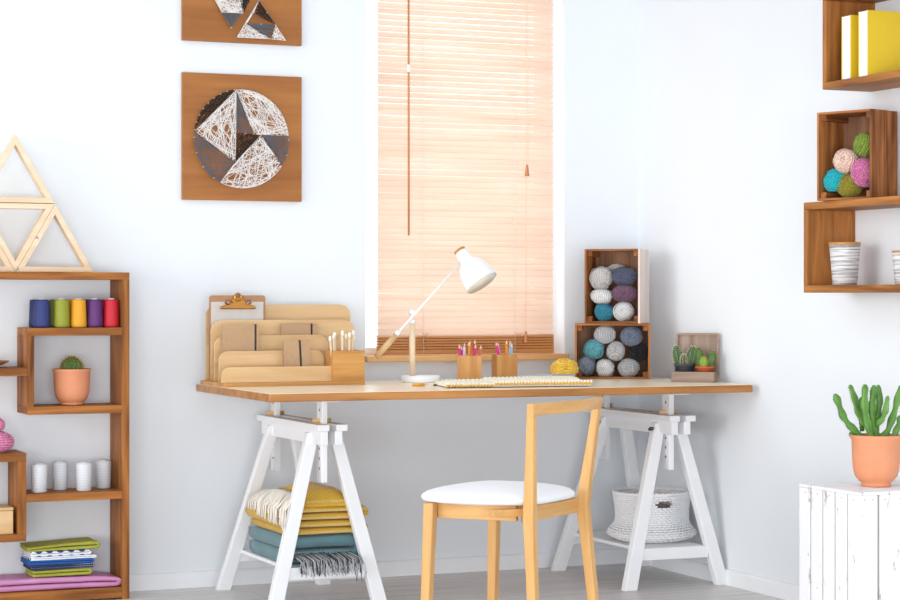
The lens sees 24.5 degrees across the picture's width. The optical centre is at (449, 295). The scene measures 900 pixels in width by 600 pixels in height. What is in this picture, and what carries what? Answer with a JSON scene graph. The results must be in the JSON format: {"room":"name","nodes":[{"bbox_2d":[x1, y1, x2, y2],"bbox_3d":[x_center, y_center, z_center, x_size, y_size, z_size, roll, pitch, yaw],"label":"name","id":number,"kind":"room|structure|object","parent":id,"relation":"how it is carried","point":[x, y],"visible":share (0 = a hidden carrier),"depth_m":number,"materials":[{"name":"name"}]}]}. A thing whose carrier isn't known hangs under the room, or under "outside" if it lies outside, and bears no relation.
{"room":"office","nodes":[
{"label":"office","id":0,"kind":"room"},
{"bbox_2d":[0,0,637,574],"bbox_3d":[-1.574,-0.385,7.623,5.400,2.950,0.220,0,0,-23],"label":"wall","id":1,"kind":"structure","parent":0,"point":[90,90],"depth_m":7.81,"materials":[{"name":"paint"}]},
{"bbox_2d":[181,72,301,201],"bbox_3d":[-0.780,-0.597,7.817,0.468,0.475,0.038,0,0,-23],"label":"art panel","id":2,"kind":"object","parent":1,"relation":"attached to","point":[241,135],"visible":1,"depth_m":7.81,"materials":[{"name":"wood"}]},
{"bbox_2d":[181,0,301,45],"bbox_3d":[-0.780,-1.190,7.817,0.468,0.472,0.038,0,0,-23],"label":"art panel","id":3,"kind":"object","parent":1,"relation":"attached to","point":[265,22],"visible":1,"depth_m":7.81,"materials":[{"name":"wood"}]},
{"bbox_2d":[129,548,627,590],"bbox_3d":[-1.627,1.060,7.474,5.186,0.060,0.014,0,0,-23],"label":"baseboard","id":4,"kind":"structure","parent":1,"relation":"attached to","point":[263,575],"depth_m":8.07,"materials":[{"name":"paint"}]},
{"bbox_2d":[365,5,568,361],"bbox_3d":[0.032,-0.639,8.283,0.869,1.788,0.250,0,0,-23],"label":"window","id":5,"kind":"structure","parent":1,"relation":"in","point":[370,351],"depth_m":8.20,"materials":[{"name":"paint"}]},
{"bbox_2d":[376,0,553,354],"bbox_3d":[0.070,-0.641,8.251,0.760,1.742,0.064,0,0,-23],"label":"blind","id":6,"kind":"object","parent":5,"relation":"attached to","point":[415,253],"visible":0.98,"depth_m":8.26,"materials":[{"name":"brown wood"}]},
{"bbox_2d":[88,563,783,599],"bbox_3d":[-0.301,1.140,4.622,5.400,0.100,6.700,0,0,-23],"label":"floor","id":7,"kind":"structure","parent":0,"point":[654,583],"depth_m":7.70,"materials":[{"name":"grey laminate"}]},
{"bbox_2d":[0,272,128,599],"bbox_3d":[-1.763,0.502,7.307,1.245,1.175,0.185,0,0,-23],"label":"bookcase","id":8,"kind":"object","parent":7,"relation":"on","point":[118,407],"visible":0.89,"depth_m":7.44,"materials":[{"name":"brown wood"}]},
{"bbox_2d":[0,360,8,364],"bbox_3d":[-1.668,0.242,7.334,0.216,0.024,0.216,0,0,-23],"label":"wooden bowl","id":9,"kind":"object","parent":8,"relation":"on","point":[2,362],"visible":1,"depth_m":7.31,"materials":[{"name":"brown wood"}]},
{"bbox_2d":[0,504,13,533],"bbox_3d":[-1.642,0.793,7.345,0.169,0.094,0.122,0,0,-23],"label":"wooden box","id":10,"kind":"object","parent":8,"relation":"on","point":[6,513],"visible":1,"depth_m":7.31,"materials":[{"name":"brown wood"}]},
{"bbox_2d":[0,431,14,452],"bbox_3d":[-1.613,0.518,7.357,0.133,0.081,0.134,0,0,13],"label":"ball","id":11,"kind":"object","parent":8,"relation":"on","point":[6,441],"visible":1,"depth_m":7.32,"materials":[{"name":"pink fabric"}]},
{"bbox_2d":[0,418,4,430],"bbox_3d":[-1.624,0.457,7.352,0.094,0.059,0.094,0,0,33],"label":"ball","id":12,"kind":"object","parent":11,"relation":"on","point":[2,423],"visible":1,"depth_m":7.34,"materials":[{"name":"pink fabric"}]},
{"bbox_2d":[29,298,37,326],"bbox_3d":[-1.487,0.061,7.465,0.059,0.104,0.059,0,0,-23],"label":"thread cone","id":13,"kind":"object","parent":8,"relation":"on","point":[31,304],"visible":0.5,"depth_m":7.44,"materials":[{"name":"blue fabric"}]},
{"bbox_2d":[31,463,46,492],"bbox_3d":[-1.462,0.647,7.383,0.057,0.105,0.057,0,0,-23],"label":"thread spool","id":14,"kind":"object","parent":8,"relation":"on","point":[38,470],"visible":1,"depth_m":7.36},
{"bbox_2d":[33,298,49,327],"bbox_3d":[-1.454,0.061,7.387,0.059,0.104,0.059,0,0,-23],"label":"thread cone","id":15,"kind":"object","parent":8,"relation":"on","point":[41,306],"visible":1,"depth_m":7.36,"materials":[{"name":"blue fabric"}]},
{"bbox_2d":[0,134,92,271],"bbox_3d":[-1.555,-0.331,7.401,0.564,0.490,0.054,0,0,-23],"label":"decoration","id":16,"kind":"object","parent":8,"relation":"on","point":[50,210],"visible":0.98,"depth_m":7.41,"materials":[{"name":"brown wood"}]},
{"bbox_2d":[49,298,57,326],"bbox_3d":[-1.421,0.061,7.493,0.059,0.104,0.059,0,0,-23],"label":"thread cone","id":17,"kind":"object","parent":8,"relation":"on","point":[51,302],"visible":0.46,"depth_m":7.47,"materials":[{"name":"green fabric"}]},
{"bbox_2d":[52,461,67,490],"bbox_3d":[-1.407,0.647,7.483,0.057,0.105,0.057,0,0,-23],"label":"thread spool","id":18,"kind":"object","parent":8,"relation":"on","point":[59,468],"visible":1,"depth_m":7.46},
{"bbox_2d":[0,571,121,591],"bbox_3d":[-1.436,1.021,7.446,0.495,0.047,0.164,0,0,-23],"label":"folded cloth","id":19,"kind":"object","parent":8,"relation":"on","point":[8,582],"visible":0.92,"depth_m":7.39,"materials":[{"name":"pink fabric"}]},
{"bbox_2d":[25,568,91,576],"bbox_3d":[-1.407,0.986,7.456,0.214,0.026,0.140,0,0,-23],"label":"folded cloth","id":20,"kind":"object","parent":19,"relation":"on","point":[73,571],"visible":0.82,"depth_m":7.40,"materials":[{"name":"fabric"}]},
{"bbox_2d":[23,562,93,570],"bbox_3d":[-1.407,0.964,7.457,0.231,0.021,0.144,0,0,-23],"label":"folded cloth","id":21,"kind":"object","parent":20,"relation":"on","point":[88,564],"visible":0.65,"depth_m":7.39,"materials":[{"name":"blue fabric"}]},
{"bbox_2d":[20,557,93,564],"bbox_3d":[-1.410,0.946,7.453,0.238,0.017,0.143,0,0,-23],"label":"folded cloth","id":22,"kind":"object","parent":21,"relation":"on","point":[24,560],"visible":0.66,"depth_m":7.39,"materials":[{"name":"blue fabric"}]},
{"bbox_2d":[22,553,96,560],"bbox_3d":[-1.404,0.931,7.457,0.240,0.015,0.143,0,0,-23],"label":"folded cloth","id":23,"kind":"object","parent":22,"relation":"on","point":[92,555],"visible":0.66,"depth_m":7.40,"materials":[{"name":"white fabric"}]},
{"bbox_2d":[23,549,91,556],"bbox_3d":[-1.411,0.916,7.454,0.219,0.021,0.144,0,0,-23],"label":"folded cloth","id":24,"kind":"object","parent":23,"relation":"on","point":[77,551],"visible":0.7,"depth_m":7.39,"materials":[{"name":"white fabric"}]},
{"bbox_2d":[20,537,99,551],"bbox_3d":[-1.403,0.893,7.458,0.262,0.029,0.147,0,0,-23],"label":"folded cloth","id":25,"kind":"object","parent":24,"relation":"on","point":[84,542],"visible":1,"depth_m":7.42,"materials":[{"name":"fabric"}]},
{"bbox_2d":[53,298,69,327],"bbox_3d":[-1.389,0.061,7.414,0.059,0.104,0.059,0,0,-23],"label":"thread cone","id":26,"kind":"object","parent":8,"relation":"on","point":[61,319],"visible":1,"depth_m":7.39,"materials":[{"name":"green fabric"}]},
{"bbox_2d":[53,356,90,404],"bbox_3d":[-1.362,0.302,7.469,0.137,0.180,0.137,0,0,-23],"label":"potted cactus","id":27,"kind":"object","parent":8,"relation":"on","point":[71,380],"visible":1,"depth_m":7.42,"materials":[{"name":"ceramic"}]},
{"bbox_2d":[69,298,74,315],"bbox_3d":[-1.365,0.061,7.517,0.059,0.104,0.059,0,0,-23],"label":"thread cone","id":28,"kind":"object","parent":8,"relation":"on","point":[70,298],"visible":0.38,"depth_m":7.49,"materials":[{"name":"fabric"}]},
{"bbox_2d":[70,298,86,327],"bbox_3d":[-1.332,0.061,7.438,0.059,0.104,0.059,0,0,-23],"label":"thread cone","id":29,"kind":"object","parent":8,"relation":"on","point":[78,319],"visible":1,"depth_m":7.41,"materials":[{"name":"yellow fabric"}]},
{"bbox_2d":[76,461,91,490],"bbox_3d":[-1.315,0.647,7.451,0.057,0.105,0.057,0,0,-23],"label":"thread spool","id":30,"kind":"object","parent":8,"relation":"on","point":[83,468],"visible":1,"depth_m":7.43},
{"bbox_2d":[86,298,90,317],"bbox_3d":[-1.310,0.061,7.540,0.059,0.104,0.059,0,0,-23],"label":"thread cone","id":31,"kind":"object","parent":8,"relation":"on","point":[87,299],"visible":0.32,"depth_m":7.51,"materials":[{"name":"purple fabric"}]},
{"bbox_2d":[87,298,102,326],"bbox_3d":[-1.278,0.061,7.461,0.059,0.104,0.059,0,0,-23],"label":"thread cone","id":32,"kind":"object","parent":8,"relation":"on","point":[94,306],"visible":1,"depth_m":7.44,"materials":[{"name":"purple fabric"}]},
{"bbox_2d":[95,459,110,488],"bbox_3d":[-1.261,0.647,7.544,0.057,0.105,0.057,0,0,-23],"label":"thread spool","id":33,"kind":"object","parent":8,"relation":"on","point":[102,466],"visible":1,"depth_m":7.52},
{"bbox_2d":[102,298,107,309],"bbox_3d":[-1.256,0.061,7.563,0.059,0.104,0.059,0,0,-23],"label":"thread cone","id":34,"kind":"object","parent":8,"relation":"on","point":[103,299],"visible":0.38,"depth_m":7.54,"materials":[{"name":"fabric"}]},
{"bbox_2d":[103,298,118,326],"bbox_3d":[-1.223,0.061,7.485,0.059,0.104,0.059,0,0,-23],"label":"thread cone","id":35,"kind":"object","parent":8,"relation":"on","point":[111,306],"visible":1,"depth_m":7.46,"materials":[{"name":"red fabric"}]},
{"bbox_2d":[215,401,386,599],"bbox_3d":[-0.544,0.722,7.490,0.444,0.736,0.700,0,0,-23],"label":"trestle","id":36,"kind":"object","parent":7,"relation":"on","point":[304,433],"visible":0.89,"depth_m":7.29,"materials":[{"name":"white paint"}]},
{"bbox_2d":[248,526,366,580],"bbox_3d":[-0.496,0.918,7.442,0.308,0.158,0.559,0,0,-23],"label":"folded blanket","id":37,"kind":"object","parent":36,"relation":"on","point":[331,548],"visible":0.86,"depth_m":7.29,"materials":[{"name":"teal fabric"}]},
{"bbox_2d":[245,482,367,534],"bbox_3d":[-0.520,0.751,7.461,0.339,0.171,0.482,0,0,-23],"label":"folded blanket","id":38,"kind":"object","parent":37,"relation":"on","point":[324,510],"visible":0.83,"depth_m":7.30,"materials":[{"name":"yellow fabric"}]},
{"bbox_2d":[196,377,752,401],"bbox_3d":[0.085,0.339,7.652,1.860,0.028,0.876,0,0,-23],"label":"desk","id":39,"kind":"object","parent":36,"relation":"on","point":[384,389],"visible":0.83,"depth_m":7.32,"materials":[{"name":"brown wood"}]},
{"bbox_2d":[200,305,364,386],"bbox_3d":[-0.597,0.179,7.658,0.591,0.292,0.300,0,0,-23],"label":"desk organizer","id":40,"kind":"object","parent":39,"relation":"on","point":[265,366],"visible":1,"depth_m":7.61,"materials":[{"name":"brown wood"}]},
{"bbox_2d":[209,293,264,379],"bbox_3d":[-0.785,0.149,7.680,0.216,0.323,0.017,0,0,-23],"label":"clipboard","id":41,"kind":"object","parent":40,"relation":"in","point":[238,306],"visible":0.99,"depth_m":7.68,"materials":[{"name":"grey paper"}]},
{"bbox_2d":[221,324,258,353],"bbox_3d":[-0.766,0.206,7.570,0.138,0.206,0.013,0,0,-23],"label":"notebook","id":42,"kind":"object","parent":40,"relation":"in","point":[237,337],"visible":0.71,"depth_m":7.56,"materials":[{"name":"beige paper"}]},
{"bbox_2d":[283,340,310,366],"bbox_3d":[-0.559,0.233,7.579,0.105,0.145,0.013,0,0,-23],"label":"notebook","id":43,"kind":"object","parent":40,"relation":"in","point":[296,353],"visible":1,"depth_m":7.57,"materials":[{"name":"beige paper"}]},
{"bbox_2d":[280,324,317,334],"bbox_3d":[-0.562,0.206,7.727,0.142,0.206,0.013,0,0,-23],"label":"notebook","id":44,"kind":"object","parent":40,"relation":"in","point":[285,329],"visible":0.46,"depth_m":7.72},
{"bbox_2d":[329,336,331,353],"bbox_3d":[-0.432,0.228,7.591,0.026,0.165,0.012,0,0,-23],"label":"stick","id":45,"kind":"object","parent":40,"relation":"in","point":[330,338],"visible":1,"depth_m":7.59,"materials":[{"name":"brown wood"}]},
{"bbox_2d":[332,334,334,350],"bbox_3d":[-0.425,0.225,7.609,0.016,0.172,0.012,0,0,-23],"label":"stick","id":46,"kind":"object","parent":40,"relation":"in","point":[333,335],"visible":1,"depth_m":7.61,"materials":[{"name":"brown wood"}]},
{"bbox_2d":[341,330,343,350],"bbox_3d":[-0.395,0.218,7.607,0.012,0.185,0.012,0,0,-23],"label":"stick","id":47,"kind":"object","parent":40,"relation":"in","point":[342,331],"visible":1,"depth_m":7.60,"materials":[{"name":"brown wood"}]},
{"bbox_2d":[325,350,364,380],"bbox_3d":[-0.387,0.255,7.634,0.125,0.113,0.088,0,0,-23],"label":"cup","id":48,"kind":"object","parent":40,"relation":"on","point":[340,365],"depth_m":7.59,"materials":[{"name":"brown wood"}]},
{"bbox_2d":[344,334,346,350],"bbox_3d":[-0.386,0.225,7.641,0.017,0.172,0.012,0,0,-23],"label":"stick","id":49,"kind":"object","parent":40,"relation":"in","point":[345,335],"visible":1,"depth_m":7.64,"materials":[{"name":"brown wood"}]},
{"bbox_2d":[348,332,350,350],"bbox_3d":[-0.370,0.221,7.617,0.014,0.178,0.012,0,0,-23],"label":"stick","id":50,"kind":"object","parent":40,"relation":"in","point":[349,333],"visible":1,"depth_m":7.61,"materials":[{"name":"brown wood"}]},
{"bbox_2d":[351,330,354,349],"bbox_3d":[-0.362,0.218,7.636,0.024,0.185,0.012,0,0,-23],"label":"stick","id":51,"kind":"object","parent":40,"relation":"in","point":[353,331],"visible":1,"depth_m":7.63,"materials":[{"name":"brown wood"}]},
{"bbox_2d":[412,383,427,385],"bbox_3d":[-0.107,0.319,7.452,0.061,0.011,0.010,0,0,-31],"label":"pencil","id":52,"kind":"object","parent":39,"relation":"on","point":[413,384],"visible":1,"depth_m":7.45,"materials":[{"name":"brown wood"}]},
{"bbox_2d":[374,246,496,382],"bbox_3d":[-0.057,0.068,7.817,0.468,0.513,0.154,0,0,-5],"label":"desk lamp","id":53,"kind":"object","parent":39,"relation":"on","point":[476,274],"visible":1,"depth_m":7.79,"materials":[{"name":"white metal"}]},
{"bbox_2d":[457,355,481,379],"bbox_3d":[0.074,0.275,7.918,0.096,0.102,0.093,0,0,0],"label":"pot","id":54,"kind":"object","parent":39,"relation":"on","point":[468,366],"visible":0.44,"depth_m":7.87,"materials":[{"name":"brown wood"}]},
{"bbox_2d":[468,341,470,354],"bbox_3d":[0.073,0.245,7.903,0.015,0.147,0.010,0,0,37],"label":"pencil","id":55,"kind":"object","parent":54,"relation":"in","point":[469,345],"visible":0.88,"depth_m":7.90,"materials":[{"name":"brown wood"}]},
{"bbox_2d":[492,354,516,377],"bbox_3d":[0.210,0.275,8.017,0.085,0.102,0.082,0,0,-13],"label":"pot","id":56,"kind":"object","parent":39,"relation":"on","point":[503,365],"visible":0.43,"depth_m":7.98,"materials":[{"name":"brown wood"}]},
{"bbox_2d":[505,340,507,354],"bbox_3d":[0.218,0.243,8.008,0.011,0.150,0.011,0,0,-23],"label":"pencil","id":57,"kind":"object","parent":56,"relation":"in","point":[506,344],"visible":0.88,"depth_m":8.01,"materials":[{"name":"brown wood"}]},
{"bbox_2d":[435,376,592,387],"bbox_3d":[0.256,0.312,7.607,0.730,0.026,0.512,0,0,-23],"label":"knitted throw","id":58,"kind":"object","parent":39,"relation":"on","point":[536,381],"visible":1,"depth_m":7.42,"materials":[{"name":"white fabric"}]},
{"bbox_2d":[524,374,574,375],"bbox_3d":[0.368,0.292,7.654,0.194,0.007,0.006,0,0,-11],"label":"needle","id":59,"kind":"object","parent":58,"relation":"on","point":[533,374],"visible":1,"depth_m":7.65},
{"bbox_2d":[549,358,578,373],"bbox_3d":[0.443,0.283,8.046,0.116,0.086,0.104,0,0,-12],"label":"yarn ball","id":60,"kind":"object","parent":39,"relation":"on","point":[561,366],"visible":0.8,"depth_m":8.01,"materials":[{"name":"yellow fabric"}]},
{"bbox_2d":[575,323,649,378],"bbox_3d":[0.642,0.216,8.190,0.294,0.217,0.150,0,0,5],"label":"wooden crate","id":61,"kind":"object","parent":39,"relation":"on","point":[584,332],"visible":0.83,"depth_m":8.25,"materials":[{"name":"brown wood"}]},
{"bbox_2d":[577,356,595,375],"bbox_3d":[0.536,0.276,8.172,0.074,0.079,0.093,0,0,5],"label":"yarn ball","id":62,"kind":"object","parent":61,"relation":"in","point":[586,365],"visible":0.96,"depth_m":8.14,"materials":[{"name":"fabric"}]},
{"bbox_2d":[583,339,604,358],"bbox_3d":[0.568,0.209,8.168,0.084,0.081,0.093,0,0,16],"label":"yarn ball","id":63,"kind":"object","parent":61,"relation":"in","point":[594,349],"visible":1,"depth_m":8.14,"materials":[{"name":"teal fabric"}]},
{"bbox_2d":[594,326,615,343],"bbox_3d":[0.610,0.151,8.165,0.088,0.074,0.090,0,0,8],"label":"yarn ball","id":64,"kind":"object","parent":61,"relation":"in","point":[603,334],"visible":1,"depth_m":8.13,"materials":[{"name":"white fabric"}]},
{"bbox_2d":[596,359,614,376],"bbox_3d":[0.611,0.286,8.166,0.077,0.077,0.094,0,0,5],"label":"yarn ball","id":65,"kind":"object","parent":61,"relation":"in","point":[604,367],"visible":1,"depth_m":8.13,"materials":[{"name":"white fabric"}]},
{"bbox_2d":[606,341,624,360],"bbox_3d":[0.653,0.216,8.163,0.074,0.080,0.089,0,0,13],"label":"yarn ball","id":66,"kind":"object","parent":61,"relation":"in","point":[615,351],"visible":1,"depth_m":8.13,"materials":[{"name":"white fabric"}]},
{"bbox_2d":[585,249,648,323],"bbox_3d":[0.659,-0.039,8.195,0.224,0.292,0.150,0,0,19],"label":"wooden crate","id":67,"kind":"object","parent":61,"relation":"on","point":[637,259],"visible":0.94,"depth_m":8.20,"materials":[{"name":"brown wood"}]},
{"bbox_2d":[589,289,611,303],"bbox_3d":[0.598,0.002,8.184,0.098,0.064,0.083,0,0,19],"label":"yarn ball","id":68,"kind":"object","parent":67,"relation":"in","point":[599,296],"visible":1,"depth_m":8.15,"materials":[{"name":"white fabric"}]},
{"bbox_2d":[589,266,612,289],"bbox_3d":[0.597,-0.070,8.186,0.094,0.097,0.085,0,0,19],"label":"yarn ball","id":69,"kind":"object","parent":67,"relation":"in","point":[600,277],"visible":1,"depth_m":8.16,"materials":[{"name":"white fabric"}]},
{"bbox_2d":[594,303,612,320],"bbox_3d":[0.609,0.063,8.181,0.078,0.076,0.083,0,0,19],"label":"yarn ball","id":70,"kind":"object","parent":67,"relation":"in","point":[603,312],"visible":1,"depth_m":8.15,"materials":[{"name":"teal fabric"}]},
{"bbox_2d":[607,264,624,271],"bbox_3d":[0.660,-0.098,8.231,0.090,0.062,0.061,0,0,19],"label":"yarn ball","id":71,"kind":"object","parent":67,"relation":"in","point":[612,267],"visible":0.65,"depth_m":8.21,"materials":[{"name":"fabric"}]},
{"bbox_2d":[613,302,634,320],"bbox_3d":[0.684,0.061,8.156,0.085,0.081,0.082,0,0,19],"label":"yarn ball","id":72,"kind":"object","parent":67,"relation":"in","point":[622,311],"visible":1,"depth_m":8.13,"materials":[{"name":"white fabric"}]},
{"bbox_2d":[611,285,636,301],"bbox_3d":[0.685,-0.009,8.154,0.102,0.073,0.086,0,0,19],"label":"yarn ball","id":73,"kind":"object","parent":67,"relation":"in","point":[621,293],"visible":1,"depth_m":8.13,"materials":[{"name":"fabric"}]},
{"bbox_2d":[611,266,637,285],"bbox_3d":[0.687,-0.076,8.162,0.112,0.081,0.083,0,0,21],"label":"yarn ball","id":74,"kind":"object","parent":67,"relation":"in","point":[622,275],"visible":1,"depth_m":8.13,"materials":[{"name":"blue fabric"}]},
{"bbox_2d":[618,358,639,376],"bbox_3d":[0.703,0.284,8.158,0.088,0.078,0.088,0,0,5],"label":"yarn ball","id":75,"kind":"object","parent":61,"relation":"in","point":[628,367],"visible":1,"depth_m":8.13,"materials":[{"name":"grey fabric"}]},
{"bbox_2d":[620,326,642,345],"bbox_3d":[0.714,0.157,8.156,0.092,0.082,0.092,0,0,5],"label":"yarn ball","id":76,"kind":"object","parent":61,"relation":"in","point":[630,335],"visible":1,"depth_m":8.13,"materials":[{"name":"fabric"}]},
{"bbox_2d":[628,343,647,361],"bbox_3d":[0.742,0.221,8.169,0.084,0.075,0.088,0,0,42],"label":"yarn ball","id":77,"kind":"object","parent":61,"relation":"in","point":[639,352],"visible":1,"depth_m":8.14,"materials":[{"name":"black fabric"}]},
{"bbox_2d":[671,333,718,382],"bbox_3d":[0.929,0.233,7.857,0.167,0.184,0.100,0,0,19],"label":"box","id":78,"kind":"object","parent":39,"relation":"on","point":[707,342],"visible":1,"depth_m":7.88,"materials":[{"name":"grey wood"}]},
{"bbox_2d":[671,345,695,371],"bbox_3d":[0.890,0.238,7.861,0.097,0.112,0.082,0,0,-7],"label":"potted cactus","id":79,"kind":"object","parent":78,"relation":"on","point":[683,362],"visible":1,"depth_m":7.84,"materials":[{"name":"plant"}]},
{"bbox_2d":[671,371,718,382],"bbox_3d":[0.927,0.305,7.850,0.167,0.039,0.085,0,0,19],"label":"tray","id":80,"kind":"object","parent":78,"relation":"attached to","point":[695,376],"depth_m":7.81,"materials":[{"name":"brown wood"}]},
{"bbox_2d":[694,347,716,371],"bbox_3d":[0.965,0.243,7.838,0.079,0.102,0.075,0,0,-23],"label":"potted cactus","id":81,"kind":"object","parent":78,"relation":"on","point":[703,364],"visible":1,"depth_m":7.82,"materials":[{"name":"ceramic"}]},
{"bbox_2d":[421,397,601,599],"bbox_3d":[0.184,0.706,6.495,0.483,0.769,0.494,0,0,28],"label":"dining chair","id":82,"kind":"object","parent":7,"relation":"on","point":[494,501],"visible":1,"depth_m":6.39,"materials":[{"name":"brown wood"}]},
{"bbox_2d":[421,480,574,505],"bbox_3d":[0.158,0.612,6.508,0.424,0.051,0.476,0,0,28],"label":"seat cushion","id":83,"kind":"object","parent":82,"relation":"on","point":[491,492],"depth_m":6.36,"materials":[{"name":"white fabric"}]},
{"bbox_2d":[551,394,726,590],"bbox_3d":[0.727,0.722,8.029,0.444,0.736,0.700,0,0,-23],"label":"trestle","id":84,"kind":"object","parent":7,"relation":"on","point":[664,425],"visible":0.8,"depth_m":7.82,"materials":[{"name":"white paint"}]},
{"bbox_2d":[606,486,696,542],"bbox_3d":[0.771,0.843,8.011,0.348,0.190,0.347,0,0,30],"label":"basket","id":85,"kind":"object","parent":84,"relation":"on","point":[669,521],"visible":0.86,"depth_m":7.90,"materials":[{"name":"white fabric"}]},
{"bbox_2d":[799,481,899,599],"bbox_3d":[1.355,0.849,6.633,0.341,0.482,0.341,0,0,-23],"label":"crate","id":86,"kind":"object","parent":7,"relation":"on","point":[849,532],"visible":0.92,"depth_m":6.48,"materials":[{"name":"white wood"}]},
{"bbox_2d":[833,384,899,486],"bbox_3d":[1.343,0.444,6.613,0.211,0.328,0.163,0,0,-35],"label":"potted cactus","id":87,"kind":"object","parent":86,"relation":"on","point":[875,455],"visible":1,"depth_m":6.59,"materials":[{"name":"ceramic"}]},
{"bbox_2d":[673,363,694,371],"bbox_3d":[0.888,0.275,7.861,0.082,0.039,0.082,0,0,19],"label":"pot","id":88,"kind":"object","parent":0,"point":[679,367],"depth_m":7.83,"materials":[{"name":"ceramic"}]},
{"bbox_2d":[695,366,713,371],"bbox_3d":[0.962,0.280,7.835,0.072,0.029,0.072,0,0,19],"label":"pot","id":89,"kind":"object","parent":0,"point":[698,368],"depth_m":7.81,"materials":[{"name":"orange ceramic"}]},
{"bbox_2d":[638,0,899,584],"bbox_3d":[2.132,-0.385,5.546,0.200,2.950,6.500,0,0,-23],"label":"wall","id":90,"kind":"structure","parent":0,"point":[731,94],"depth_m":7.68,"materials":[{"name":"paint"}]},
{"bbox_2d":[650,558,798,599],"bbox_3d":[2.042,1.060,5.483,0.014,0.060,6.455,0,0,-23],"label":"baseboard","id":91,"kind":"structure","parent":90,"relation":"attached to","point":[738,579],"depth_m":7.73,"materials":[{"name":"paint"}]},
{"bbox_2d":[804,196,899,292],"bbox_3d":[1.460,-0.163,6.624,0.192,0.304,0.910,0,0,-23],"label":"box shelf","id":92,"kind":"object","parent":90,"relation":"attached to","point":[825,222],"visible":0.91,"depth_m":6.99,"materials":[{"name":"brown wood"}]},
{"bbox_2d":[829,242,860,284],"bbox_3d":[1.314,-0.107,6.904,0.106,0.142,0.106,0,0,-23],"label":"jar","id":93,"kind":"object","parent":92,"relation":"on","point":[844,256],"visible":0.9,"depth_m":6.87,"materials":[{"name":"ceramic"}]},
{"bbox_2d":[817,109,896,200],"bbox_3d":[1.344,-0.461,6.849,0.150,0.292,0.213,0,0,-45],"label":"wooden crate","id":94,"kind":"object","parent":92,"relation":"on","point":[836,130],"visible":0.65,"depth_m":6.82,"materials":[{"name":"brown wood"}]},
{"bbox_2d":[823,169,843,191],"bbox_3d":[1.280,-0.383,6.872,0.088,0.076,0.084,0,0,-32],"label":"yarn ball","id":95,"kind":"object","parent":94,"relation":"in","point":[831,181],"visible":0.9,"depth_m":6.84,"materials":[{"name":"teal fabric"}]},
{"bbox_2d":[833,148,859,173],"bbox_3d":[1.308,-0.445,6.842,0.090,0.085,0.086,0,0,17],"label":"yarn ball","id":96,"kind":"object","parent":94,"relation":"in","point":[844,159],"visible":0.88,"depth_m":6.81,"materials":[{"name":"fabric"}]},
{"bbox_2d":[837,173,863,196],"bbox_3d":[1.320,-0.363,6.831,0.086,0.084,0.089,0,0,-45],"label":"yarn ball","id":97,"kind":"object","parent":94,"relation":"in","point":[848,187],"visible":0.88,"depth_m":6.80,"materials":[{"name":"yellow fabric"}]},
{"bbox_2d":[851,157,869,187],"bbox_3d":[1.358,-0.405,6.790,0.091,0.100,0.091,0,0,-45],"label":"yarn ball","id":98,"kind":"object","parent":94,"relation":"in","point":[860,171],"visible":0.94,"depth_m":6.76,"materials":[{"name":"pink fabric"}]},
{"bbox_2d":[853,132,869,157],"bbox_3d":[1.363,-0.493,6.787,0.084,0.085,0.087,0,0,37],"label":"yarn ball","id":99,"kind":"object","parent":94,"relation":"in","point":[861,145],"visible":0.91,"depth_m":6.76,"materials":[{"name":"green fabric"}]},
{"bbox_2d":[892,250,899,284],"bbox_3d":[1.458,-0.091,6.634,0.090,0.109,0.090,0,0,-23],"label":"jar","id":100,"kind":"object","parent":92,"relation":"on","point":[896,253],"visible":1,"depth_m":6.62,"materials":[{"name":"ceramic"}]},
{"bbox_2d":[823,0,899,91],"bbox_3d":[1.483,-0.845,6.571,0.194,0.318,0.794,0,0,-23],"label":"box shelf","id":101,"kind":"object","parent":90,"relation":"attached to","point":[833,10],"visible":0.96,"depth_m":6.89,"materials":[{"name":"brown wood"}]},
{"bbox_2d":[842,15,857,79],"bbox_3d":[1.374,-0.814,6.827,0.165,0.209,0.053,0,0,-23],"label":"book","id":102,"kind":"object","parent":101,"relation":"on","point":[849,23],"visible":0.29,"depth_m":6.78,"materials":[{"name":"white paper"}]},
{"bbox_2d":[858,10,899,76],"bbox_3d":[1.412,-0.815,6.727,0.172,0.211,0.053,0,0,-23],"label":"book","id":103,"kind":"object","parent":101,"relation":"on","point":[878,31],"visible":0.89,"depth_m":6.69,"materials":[{"name":"yellow paper"}]},
{"bbox_2d":[850,433,899,486],"bbox_3d":[1.361,0.525,6.626,0.163,0.165,0.163,0,0,0],"label":"pot","id":104,"kind":"object","parent":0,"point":[875,456],"depth_m":6.57,"materials":[{"name":"ceramic"}]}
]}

